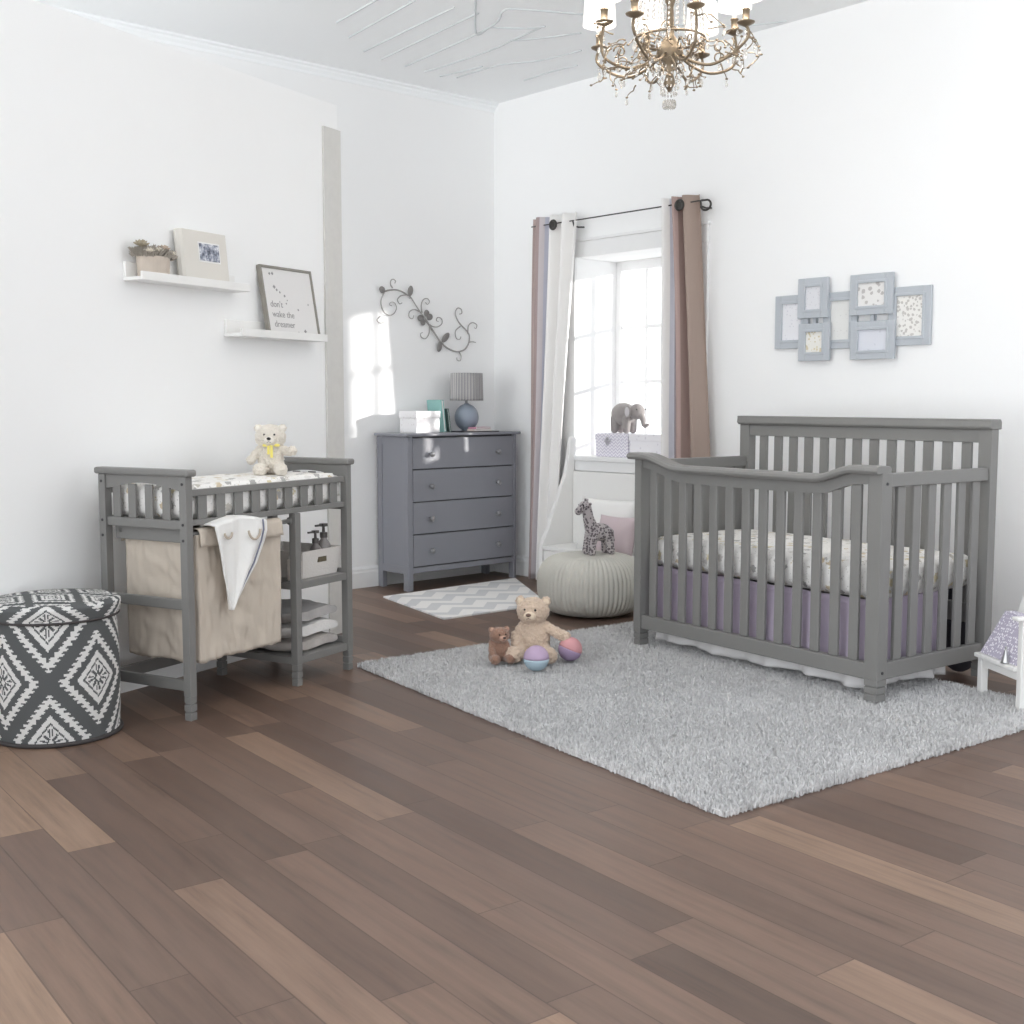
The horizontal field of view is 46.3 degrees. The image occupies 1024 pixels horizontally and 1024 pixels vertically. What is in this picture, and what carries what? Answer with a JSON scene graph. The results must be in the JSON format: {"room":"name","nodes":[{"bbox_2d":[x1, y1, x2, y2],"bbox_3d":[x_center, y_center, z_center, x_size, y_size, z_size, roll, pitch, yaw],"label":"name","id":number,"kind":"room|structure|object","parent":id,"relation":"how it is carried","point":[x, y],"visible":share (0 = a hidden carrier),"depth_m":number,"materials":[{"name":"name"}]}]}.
{"room":"bedroom","nodes":[
{"label":"bedroom","id":0,"kind":"room"},
{"bbox_2d":[0,0,336,692],"bbox_3d":[-1.780,-0.547,4.464,0.100,2.620,3.605,3,6,29],"label":"wall","id":1,"kind":"structure","parent":0,"point":[111,138],"depth_m":4.77,"materials":[{"name":"white paint"}]},
{"bbox_2d":[123,261,250,292],"bbox_3d":[-1.343,-0.979,4.999,0.105,0.075,0.630,3,6,29],"label":"ledge","id":2,"kind":"object","parent":1,"relation":"attached to","point":[129,268],"visible":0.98,"depth_m":4.92,"materials":[{"name":"white paint"}]},
{"bbox_2d":[128,239,177,275],"bbox_3d":[-1.441,-1.012,4.815,0.109,0.147,0.250,3,6,26],"label":"succulent pot","id":3,"kind":"object","parent":2,"relation":"on","point":[153,258],"visible":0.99,"depth_m":4.76,"materials":[{"name":"beige ceramic"}]},
{"bbox_2d":[173,228,228,280],"bbox_3d":[-1.315,-1.071,5.068,0.066,0.225,0.277,3,6,29],"label":"album","id":4,"kind":"object","parent":2,"relation":"on","point":[200,254],"visible":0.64,"depth_m":5.04,"materials":[{"name":"white fabric"}]},
{"bbox_2d":[197,241,220,263],"bbox_3d":[-1.283,-1.098,5.080,0.010,0.084,0.129,3,6,29],"label":"photo","id":5,"kind":"object","parent":4,"relation":"attached to","point":[208,252],"depth_m":5.08,"materials":[{"name":"blue paper"}]},
{"bbox_2d":[224,319,327,341],"bbox_3d":[-1.074,-0.830,5.500,0.105,0.075,0.600,3,6,29],"label":"ledge","id":6,"kind":"object","parent":1,"relation":"attached to","point":[232,328],"visible":0.92,"depth_m":5.38,"materials":[{"name":"white paint"}]},
{"bbox_2d":[256,264,319,333],"bbox_3d":[-1.039,-0.975,5.587,0.078,0.324,0.370,3,6,29],"label":"frame","id":7,"kind":"object","parent":6,"relation":"on","point":[287,296],"visible":0.98,"depth_m":5.57,"materials":[{"name":"grey wood"}]},
{"bbox_2d":[322,126,342,633],"bbox_3d":[-0.885,-0.627,5.959,0.012,2.500,0.126,3,6,29],"label":"pillar","id":8,"kind":"structure","parent":1,"relation":"attached to","point":[330,155],"depth_m":5.92,"materials":[{"name":"white paint"}]},
{"bbox_2d":[339,131,344,457],"bbox_3d":[-0.896,-0.634,6.041,0.112,2.500,0.013,3,6,29],"label":"trim","id":9,"kind":"structure","parent":1,"relation":"attached to","point":[339,131],"depth_m":5.97,"materials":[{"name":"white paint"}]},
{"bbox_2d":[153,41,493,567],"bbox_3d":[-1.899,-1.019,6.668,5.770,3.150,0.120,-5,7,-42],"label":"wall","id":10,"kind":"structure","parent":0,"point":[417,174],"depth_m":7.62,"materials":[{"name":"white paint"}]},
{"bbox_2d":[50,5,498,112],"bbox_3d":[-2.047,-2.537,6.279,5.219,0.055,0.048,-5,7,-42],"label":"trim","id":11,"kind":"structure","parent":10,"relation":"attached to","point":[149,33],"depth_m":6.94,"materials":[{"name":"white paint"}]},
{"bbox_2d":[352,564,493,588],"bbox_3d":[-1.319,0.444,7.234,3.202,0.130,0.018,-5,7,-42],"label":"baseboard","id":12,"kind":"structure","parent":10,"relation":"attached to","point":[362,577],"depth_m":7.73,"materials":[{"name":"white paint"}]},
{"bbox_2d":[376,279,476,360],"bbox_3d":[-0.543,-1.237,7.770,0.824,0.505,0.027,-5,7,-42],"label":"vine","id":13,"kind":"object","parent":10,"relation":"attached to","point":[421,318],"visible":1,"depth_m":7.75,"materials":[{"name":"grey metal"}]},
{"bbox_2d":[35,0,868,102],"bbox_3d":[-1.785,-2.333,3.261,9.970,0.100,5.140,-5,7,-42],"label":"ceiling","id":14,"kind":"structure","parent":0,"point":[304,30],"depth_m":6.42,"materials":[{"name":"white paint"}]},
{"bbox_2d":[336,0,785,80],"bbox_3d":[0.079,-2.576,6.410,1.808,0.010,2.050,-5,7,-42],"label":"trim","id":15,"kind":"structure","parent":14,"relation":"attached to","point":[475,14],"depth_m":6.46,"materials":[{"name":"white paint"}]},
{"bbox_2d":[583,0,762,109],"bbox_3d":[0.581,-1.926,4.334,0.635,0.911,0.637,-1,5,-9],"label":"chandelier","id":16,"kind":"object","parent":14,"relation":"hanging from","point":[599,15],"visible":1,"depth_m":4.35,"materials":[{"name":"gold metal"}]},
{"bbox_2d":[602,0,606,7],"bbox_3d":[0.331,-1.833,4.292,0.015,0.058,0.016,-5,7,-42],"label":"candle","id":17,"kind":"object","parent":16,"relation":"on","point":[604,2],"depth_m":4.29,"materials":[{"name":"white wax"}]},
{"bbox_2d":[732,4,736,17],"bbox_3d":[0.818,-1.843,4.403,0.015,0.058,0.016,-5,7,-42],"label":"candle","id":18,"kind":"object","parent":16,"relation":"on","point":[734,12],"depth_m":4.40,"materials":[{"name":"white wax"}]},
{"bbox_2d":[744,0,748,7],"bbox_3d":[0.820,-1.794,4.197,0.015,0.058,0.016,-5,7,-42],"label":"candle","id":19,"kind":"object","parent":16,"relation":"on","point":[746,2],"depth_m":4.19,"materials":[{"name":"white wax"}]},
{"bbox_2d":[0,571,1023,1023],"bbox_3d":[-0.158,0.888,3.719,7.800,0.100,8.800,-5,7,-42],"label":"floor","id":20,"kind":"structure","parent":0,"point":[356,845],"depth_m":2.98,"materials":[{"name":"brown wood"}]},
{"bbox_2d":[0,588,123,748],"bbox_3d":[-1.623,0.536,4.263,0.454,0.499,0.454,-2,6,-21],"label":"storage ottoman","id":21,"kind":"object","parent":20,"relation":"on","point":[60,685],"visible":1,"depth_m":4.08,"materials":[{"name":"grey fabric"}]},
{"bbox_2d":[94,457,353,720],"bbox_3d":[-1.136,0.260,4.915,0.479,0.928,1.011,3,6,29],"label":"table","id":22,"kind":"object","parent":20,"relation":"on","point":[110,479],"visible":0.74,"depth_m":4.57,"materials":[{"name":"grey paint"}]},
{"bbox_2d":[119,517,291,663],"bbox_3d":[-1.198,0.286,4.753,0.417,0.512,0.578,3,6,29],"label":"laundry hamper","id":23,"kind":"object","parent":22,"relation":"hanging from","point":[153,568],"visible":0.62,"depth_m":4.56,"materials":[{"name":"beige fabric"}]},
{"bbox_2d":[200,515,266,609],"bbox_3d":[-1.060,0.189,4.580,0.118,0.354,0.293,3,6,29],"label":"towel","id":24,"kind":"object","parent":23,"relation":"on","point":[241,538],"visible":1,"depth_m":4.55,"materials":[{"name":"white fabric"}]},
{"bbox_2d":[121,472,338,518],"bbox_3d":[-1.136,-0.080,4.883,0.379,0.133,0.915,3,6,29],"label":"changing pad","id":25,"kind":"object","parent":22,"relation":"on","point":[218,480],"visible":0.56,"depth_m":4.67,"materials":[{"name":"fabric"}]},
{"bbox_2d":[246,424,296,475],"bbox_3d":[-1.009,-0.258,4.987,0.181,0.218,0.174,3,6,31],"label":"teddy bear","id":26,"kind":"object","parent":25,"relation":"on","point":[270,451],"visible":1,"depth_m":4.99},
{"bbox_2d":[227,641,346,663],"bbox_3d":[-0.987,0.593,5.215,0.435,0.030,0.371,3,6,29],"label":"shelf","id":27,"kind":"object","parent":22,"relation":"attached to","point":[334,647],"depth_m":5.06,"materials":[{"name":"grey paint"}]},
{"bbox_2d":[260,631,337,651],"bbox_3d":[-0.981,0.549,5.204,0.337,0.064,0.322,3,6,28],"label":"folded blanket","id":28,"kind":"object","parent":22,"relation":"on","point":[316,639],"visible":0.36,"depth_m":5.09,"materials":[{"name":"white fabric"}]},
{"bbox_2d":[281,616,337,637],"bbox_3d":[-0.981,0.488,5.198,0.337,0.069,0.320,3,6,31],"label":"folded blanket","id":29,"kind":"object","parent":28,"relation":"on","point":[318,624],"visible":0.28,"depth_m":5.10,"materials":[{"name":"white fabric"}]},
{"bbox_2d":[281,599,336,622],"bbox_3d":[-0.981,0.425,5.192,0.337,0.066,0.322,3,6,26],"label":"folded blanket","id":30,"kind":"object","parent":29,"relation":"on","point":[311,610],"visible":0.41,"depth_m":5.12,"materials":[{"name":"white fabric"}]},
{"bbox_2d":[280,541,340,578],"bbox_3d":[-0.951,0.208,5.195,0.336,0.119,0.276,3,6,29],"label":"storage basket","id":31,"kind":"object","parent":22,"relation":"on","point":[323,561],"visible":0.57,"depth_m":5.11,"materials":[{"name":"white fabric"}]},
{"bbox_2d":[307,530,320,550],"bbox_3d":[-0.851,0.172,5.156,0.057,0.185,0.076,3,6,31],"label":"pump bottle","id":32,"kind":"object","parent":31,"relation":"in","point":[315,540],"visible":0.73,"depth_m":5.15,"materials":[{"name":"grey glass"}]},
{"bbox_2d":[315,523,330,548],"bbox_3d":[-0.828,0.154,5.227,0.064,0.208,0.085,3,6,31],"label":"pump bottle","id":33,"kind":"object","parent":31,"relation":"in","point":[323,542],"visible":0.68,"depth_m":5.22,"materials":[{"name":"grey plastic"}]},
{"bbox_2d":[281,572,345,589],"bbox_3d":[-0.987,0.282,5.186,0.435,0.030,0.371,3,6,29],"label":"shelf","id":34,"kind":"object","parent":22,"relation":"attached to","point":[294,583],"depth_m":5.02,"materials":[{"name":"grey paint"}]},
{"bbox_2d":[374,431,520,591],"bbox_3d":[-0.402,-0.029,7.765,0.946,0.975,0.353,-5,7,-42],"label":"dresser","id":35,"kind":"object","parent":20,"relation":"on","point":[447,500],"visible":1,"depth_m":7.58,"materials":[{"name":"grey paint"}]},
{"bbox_2d":[399,411,439,432],"bbox_3d":[-0.582,-0.569,7.560,0.158,0.136,0.214,5,7,41],"label":"box","id":36,"kind":"object","parent":35,"relation":"on","point":[410,421],"visible":1,"depth_m":7.49,"materials":[{"name":"cardboard"}]},
{"bbox_2d":[427,400,446,431],"bbox_3d":[-0.486,-0.619,7.723,0.044,0.206,0.150,-5,7,-42],"label":"book","id":37,"kind":"object","parent":35,"relation":"on","point":[432,405],"visible":0.52,"depth_m":7.68,"materials":[{"name":"teal paper"}]},
{"bbox_2d":[444,409,450,431],"bbox_3d":[-0.442,-0.591,7.724,0.035,0.150,0.120,-5,7,-42],"label":"book","id":38,"kind":"object","parent":35,"relation":"on","point":[447,416],"visible":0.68,"depth_m":7.68,"materials":[{"name":"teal paper"}]},
{"bbox_2d":[451,430,498,431],"bbox_3d":[-0.255,-0.524,7.785,0.300,0.006,0.180,-5,7,-42],"label":"serving tray","id":39,"kind":"object","parent":35,"relation":"on","point":[492,430],"visible":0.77,"depth_m":7.69,"materials":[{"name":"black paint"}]},
{"bbox_2d":[450,373,482,430],"bbox_3d":[-0.297,-0.720,7.836,0.220,0.373,0.220,-5,7,-42],"label":"table lamp","id":40,"kind":"object","parent":39,"relation":"on","point":[466,387],"visible":0.96,"depth_m":7.76,"materials":[{"name":"grey fabric"}]},
{"bbox_2d":[467,429,491,430],"bbox_3d":[-0.210,-0.531,7.757,0.150,0.012,0.070,-5,7,-42],"label":"notebook","id":41,"kind":"object","parent":39,"relation":"on","point":[467,429],"visible":0.96,"depth_m":7.72,"materials":[{"name":"beige paper"}]},
{"bbox_2d":[468,427,489,428],"bbox_3d":[-0.210,-0.544,7.756,0.070,0.012,0.136,5,7,42],"label":"notebook","id":42,"kind":"object","parent":41,"relation":"on","point":[468,427],"visible":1,"depth_m":7.72,"materials":[{"name":"pink paper"}]},
{"bbox_2d":[383,578,538,619],"bbox_3d":[-0.165,0.509,7.183,1.275,0.009,0.865,-5,7,-42],"label":"chevron rug","id":43,"kind":"object","parent":20,"relation":"on","point":[498,595],"visible":0.86,"depth_m":7.10,"materials":[{"name":"white fabric"}]},
{"bbox_2d":[537,550,633,617],"bbox_3d":[0.442,0.395,6.663,0.607,0.332,0.607,-5,7,-42],"label":"knitted pouf","id":44,"kind":"object","parent":20,"relation":"on","point":[577,583],"visible":0.88,"depth_m":6.42,"materials":[{"name":"grey fabric"}]},
{"bbox_2d":[575,499,614,555],"bbox_3d":[0.457,0.081,6.604,0.252,0.314,0.106,-3,6,-26],"label":"giraffe","id":45,"kind":"object","parent":44,"relation":"on","point":[594,532],"visible":1,"depth_m":6.57,"materials":[{"name":"grey fabric"}]},
{"bbox_2d":[539,436,634,567],"bbox_3d":[0.530,0.026,7.291,0.287,0.953,0.774,-5,7,-42],"label":"window seat","id":46,"kind":"object","parent":20,"relation":"on","point":[561,533],"visible":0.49,"depth_m":7.54,"materials":[{"name":"white paint"}]},
{"bbox_2d":[576,497,634,553],"bbox_3d":[0.577,0.078,7.234,0.423,0.314,0.151,4,7,36],"label":"throw pillow","id":47,"kind":"object","parent":46,"relation":"on","point":[622,509],"visible":0.28,"depth_m":7.19,"materials":[{"name":"white fabric"}]},
{"bbox_2d":[596,515,633,555],"bbox_3d":[0.611,0.142,7.028,0.281,0.235,0.121,5,7,44],"label":"throw pillow","id":48,"kind":"object","parent":46,"relation":"on","point":[623,528],"visible":0.52,"depth_m":6.95,"materials":[{"name":"pink fabric"}]},
{"bbox_2d":[357,621,1023,817],"bbox_3d":[0.676,0.711,4.876,1.912,0.035,2.350,-4,7,-36],"label":"shag rug","id":49,"kind":"object","parent":20,"relation":"on","point":[723,736],"visible":0.84,"depth_m":4.43,"materials":[{"name":"grey carpet"}]},
{"bbox_2d":[488,626,515,664],"bbox_3d":[-0.052,0.582,5.235,0.118,0.160,0.135,-2,6,-18],"label":"teddy bear","id":50,"kind":"object","parent":49,"relation":"on","point":[498,642],"visible":1,"depth_m":5.22},
{"bbox_2d":[523,645,548,670],"bbox_3d":[0.103,0.622,5.097,0.110,0.110,0.110,-5,7,-42],"label":"ball","id":51,"kind":"object","parent":49,"relation":"on","point":[536,657],"visible":1,"depth_m":5.06,"materials":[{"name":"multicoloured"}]},
{"bbox_2d":[506,595,570,663],"bbox_3d":[0.121,0.517,5.284,0.278,0.282,0.229,1,5,8],"label":"teddy bear","id":52,"kind":"object","parent":49,"relation":"on","point":[533,628],"visible":0.78,"depth_m":5.29},
{"bbox_2d":[558,637,581,660],"bbox_3d":[0.256,0.604,5.281,0.106,0.106,0.106,-5,7,-42],"label":"ball","id":53,"kind":"object","parent":49,"relation":"on","point":[570,649],"visible":1,"depth_m":5.24,"materials":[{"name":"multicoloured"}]},
{"bbox_2d":[626,416,1001,702],"bbox_3d":[1.273,0.122,5.305,0.793,1.074,1.421,-4,7,-36],"label":"crib","id":54,"kind":"object","parent":49,"relation":"on","point":[696,495],"visible":0.9,"depth_m":4.97,"materials":[{"name":"grey paint"}]},
{"bbox_2d":[656,565,944,688],"bbox_3d":[1.228,0.465,5.300,0.503,0.355,1.274,-4,7,-36],"label":"skirt","id":55,"kind":"object","parent":54,"relation":"hanging from","point":[846,680],"visible":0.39,"depth_m":5.01,"materials":[{"name":"purple fabric"}]},
{"bbox_2d":[658,529,967,597],"bbox_3d":[1.290,0.205,5.312,0.629,0.154,1.285,-4,7,-36],"label":"mattress","id":56,"kind":"object","parent":54,"relation":"in","point":[826,544],"visible":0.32,"depth_m":5.05,"materials":[{"name":"fabric"}]},
{"bbox_2d":[946,588,971,671],"bbox_3d":[1.940,0.466,5.193,0.090,0.460,0.240,-5,7,-45],"label":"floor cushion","id":57,"kind":"object","parent":20,"relation":"on","point":[960,667],"visible":0.17,"depth_m":5.18,"materials":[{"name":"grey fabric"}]},
{"bbox_2d":[974,595,1023,709],"bbox_3d":[2.034,0.409,4.635,0.365,0.684,0.340,-1,5,-8],"label":"child chair","id":58,"kind":"object","parent":20,"relation":"on","point":[985,662],"visible":0.61,"depth_m":4.54,"materials":[{"name":"white paint"}]},
{"bbox_2d":[980,611,1023,665],"bbox_3d":[1.947,0.486,4.642,0.133,0.165,0.265,-1,5,-8],"label":"cushion","id":59,"kind":"object","parent":58,"relation":"on","point":[1005,633],"visible":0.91,"depth_m":4.68,"materials":[{"name":"fabric"}]},
{"bbox_2d":[1000,646,1009,663],"bbox_3d":[1.885,0.544,4.575,0.038,0.066,0.038,-5,7,-42],"label":"bell","id":60,"kind":"object","parent":58,"relation":"on","point":[1005,659],"visible":1,"depth_m":4.57,"materials":[{"name":"silver metal"}]},
{"bbox_2d":[494,0,1023,632],"bbox_3d":[4.109,-1.920,3.673,0.400,5.500,12.220,-5,7,-42],"label":"wall","id":61,"kind":"structure","parent":0,"point":[871,136],"depth_m":6.25,"materials":[{"name":"white paint"}]},
{"bbox_2d":[494,555,528,576],"bbox_3d":[0.113,0.369,8.044,0.018,0.130,0.720,-5,7,-42],"label":"baseboard","id":62,"kind":"structure","parent":61,"relation":"attached to","point":[522,562],"depth_m":8.11,"materials":[{"name":"white paint"}]},
{"bbox_2d":[531,199,711,227],"bbox_3d":[0.648,-1.752,7.181,0.106,0.068,1.460,-5,7,-42],"label":"curtain rod","id":63,"kind":"object","parent":61,"relation":"attached to","point":[709,200],"visible":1,"depth_m":7.00,"materials":[{"name":"grey metal"}]},
{"bbox_2d":[528,211,576,579],"bbox_3d":[0.245,-0.708,7.653,0.088,2.323,0.466,-5,7,-42],"label":"striped curtain","id":64,"kind":"object","parent":63,"relation":"hanging from","point":[553,245],"visible":0.88,"depth_m":7.64,"materials":[{"name":"white fabric"}]},
{"bbox_2d":[661,194,710,457],"bbox_3d":[0.991,-0.626,6.825,0.091,2.313,0.393,-5,7,-42],"label":"striped curtain","id":65,"kind":"object","parent":63,"relation":"hanging from","point":[685,430],"visible":0.61,"depth_m":6.80,"materials":[{"name":"brown fabric"}]},
{"bbox_2d":[564,221,710,473],"bbox_3d":[0.868,-0.967,7.363,0.455,1.447,1.167,-5,7,-42],"label":"window","id":66,"kind":"structure","parent":61,"relation":"in","point":[648,238],"depth_m":7.59,"materials":[{"name":"white paint"}]},
{"bbox_2d":[595,433,639,457],"bbox_3d":[0.666,-0.418,7.477,0.158,0.145,0.282,-5,7,-42],"label":"gift box","id":67,"kind":"object","parent":66,"relation":"on","point":[607,444],"visible":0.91,"depth_m":7.43,"materials":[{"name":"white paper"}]},
{"bbox_2d":[610,403,648,433],"bbox_3d":[0.731,-0.579,7.394,0.300,0.190,0.132,5,7,44],"label":"elephant","id":68,"kind":"object","parent":67,"relation":"on","point":[624,416],"visible":1,"depth_m":7.37},
{"bbox_2d":[629,434,660,454],"bbox_3d":[0.862,-0.399,7.269,0.146,0.145,0.282,-5,7,-42],"label":"gift box","id":69,"kind":"object","parent":66,"relation":"on","point":[651,443],"visible":0.41,"depth_m":7.22,"materials":[{"name":"white cardboard"}]},
{"bbox_2d":[782,303,800,339],"bbox_3d":[1.492,-1.010,6.372,0.006,0.196,0.126,-5,7,-42],"label":"picture","id":70,"kind":"object","parent":61,"relation":"attached to","point":[790,323],"depth_m":6.38,"materials":[{"name":"white paper"}]},
{"bbox_2d":[775,295,809,348],"bbox_3d":[1.488,-1.009,6.368,0.022,0.280,0.210,-5,7,-42],"label":"photo frame","id":71,"kind":"object","parent":61,"relation":"attached to","point":[792,312],"depth_m":6.36,"materials":[{"name":"grey wood"}]},
{"bbox_2d":[805,286,819,309],"bbox_3d":[1.571,-1.113,6.239,0.006,0.123,0.098,-5,7,-42],"label":"picture","id":72,"kind":"object","parent":61,"relation":"attached to","point":[812,293],"depth_m":6.24},
{"bbox_2d":[806,332,821,351],"bbox_3d":[1.580,-0.886,6.251,0.006,0.110,0.105,-5,7,-42],"label":"picture","id":73,"kind":"object","parent":61,"relation":"attached to","point":[813,339],"depth_m":6.25},
{"bbox_2d":[798,322,830,360],"bbox_3d":[1.575,-0.886,6.247,0.022,0.194,0.189,-5,7,-42],"label":"photo frame","id":74,"kind":"object","parent":61,"relation":"attached to","point":[814,338],"depth_m":6.24,"materials":[{"name":"grey wood"}]},
{"bbox_2d":[831,300,848,339],"bbox_3d":[1.689,-0.984,6.154,0.006,0.204,0.116,-5,7,-42],"label":"picture","id":75,"kind":"object","parent":61,"relation":"attached to","point":[839,308],"depth_m":6.15},
{"bbox_2d":[823,291,858,348],"bbox_3d":[1.685,-0.984,6.150,0.022,0.288,0.200,-5,7,-42],"label":"photo frame","id":76,"kind":"object","parent":61,"relation":"attached to","point":[840,309],"depth_m":6.15,"materials":[{"name":"grey wood"}]},
{"bbox_2d":[775,272,932,360],"bbox_3d":[1.712,-0.990,6.104,0.048,0.428,0.904,-5,7,-42],"label":"collage frame","id":77,"kind":"object","parent":61,"relation":"attached to","point":[909,309],"visible":1,"depth_m":6.05,"materials":[{"name":"grey wood"}]},
{"bbox_2d":[797,277,829,318],"bbox_3d":[1.567,-1.113,6.236,0.022,0.207,0.182,-5,7,-42],"label":"photo frame","id":78,"kind":"object","parent":77,"relation":"on","point":[813,297],"depth_m":6.23,"materials":[{"name":"grey wood"}]},
{"bbox_2d":[858,282,883,305],"bbox_3d":[1.799,-1.088,5.987,0.006,0.119,0.156,-5,7,-42],"label":"picture","id":79,"kind":"object","parent":61,"relation":"attached to","point":[869,293],"depth_m":5.99},
{"bbox_2d":[858,329,885,350],"bbox_3d":[1.807,-0.861,5.999,0.006,0.107,0.164,-5,7,-42],"label":"picture","id":80,"kind":"object","parent":61,"relation":"attached to","point":[868,339],"depth_m":6.00},
{"bbox_2d":[849,272,894,315],"bbox_3d":[1.795,-1.087,5.983,0.022,0.203,0.240,-5,7,-42],"label":"photo frame","id":81,"kind":"object","parent":61,"relation":"attached to","point":[873,294],"depth_m":5.98,"materials":[{"name":"grey wood"}]},
{"bbox_2d":[850,319,895,359],"bbox_3d":[1.803,-0.861,5.995,0.022,0.191,0.248,-5,7,-42],"label":"photo frame","id":82,"kind":"object","parent":61,"relation":"attached to","point":[874,338],"depth_m":5.99,"materials":[{"name":"grey wood"}]},
{"bbox_2d":[896,295,922,336],"bbox_3d":[1.950,-0.959,5.865,0.006,0.202,0.145,-5,7,-42],"label":"picture","id":83,"kind":"object","parent":61,"relation":"attached to","point":[909,308],"depth_m":5.87},
{"bbox_2d":[888,285,932,345],"bbox_3d":[1.945,-0.959,5.861,0.022,0.286,0.229,-5,7,-42],"label":"photo frame","id":84,"kind":"object","parent":61,"relation":"attached to","point":[910,308],"depth_m":5.86,"materials":[{"name":"grey wood"}]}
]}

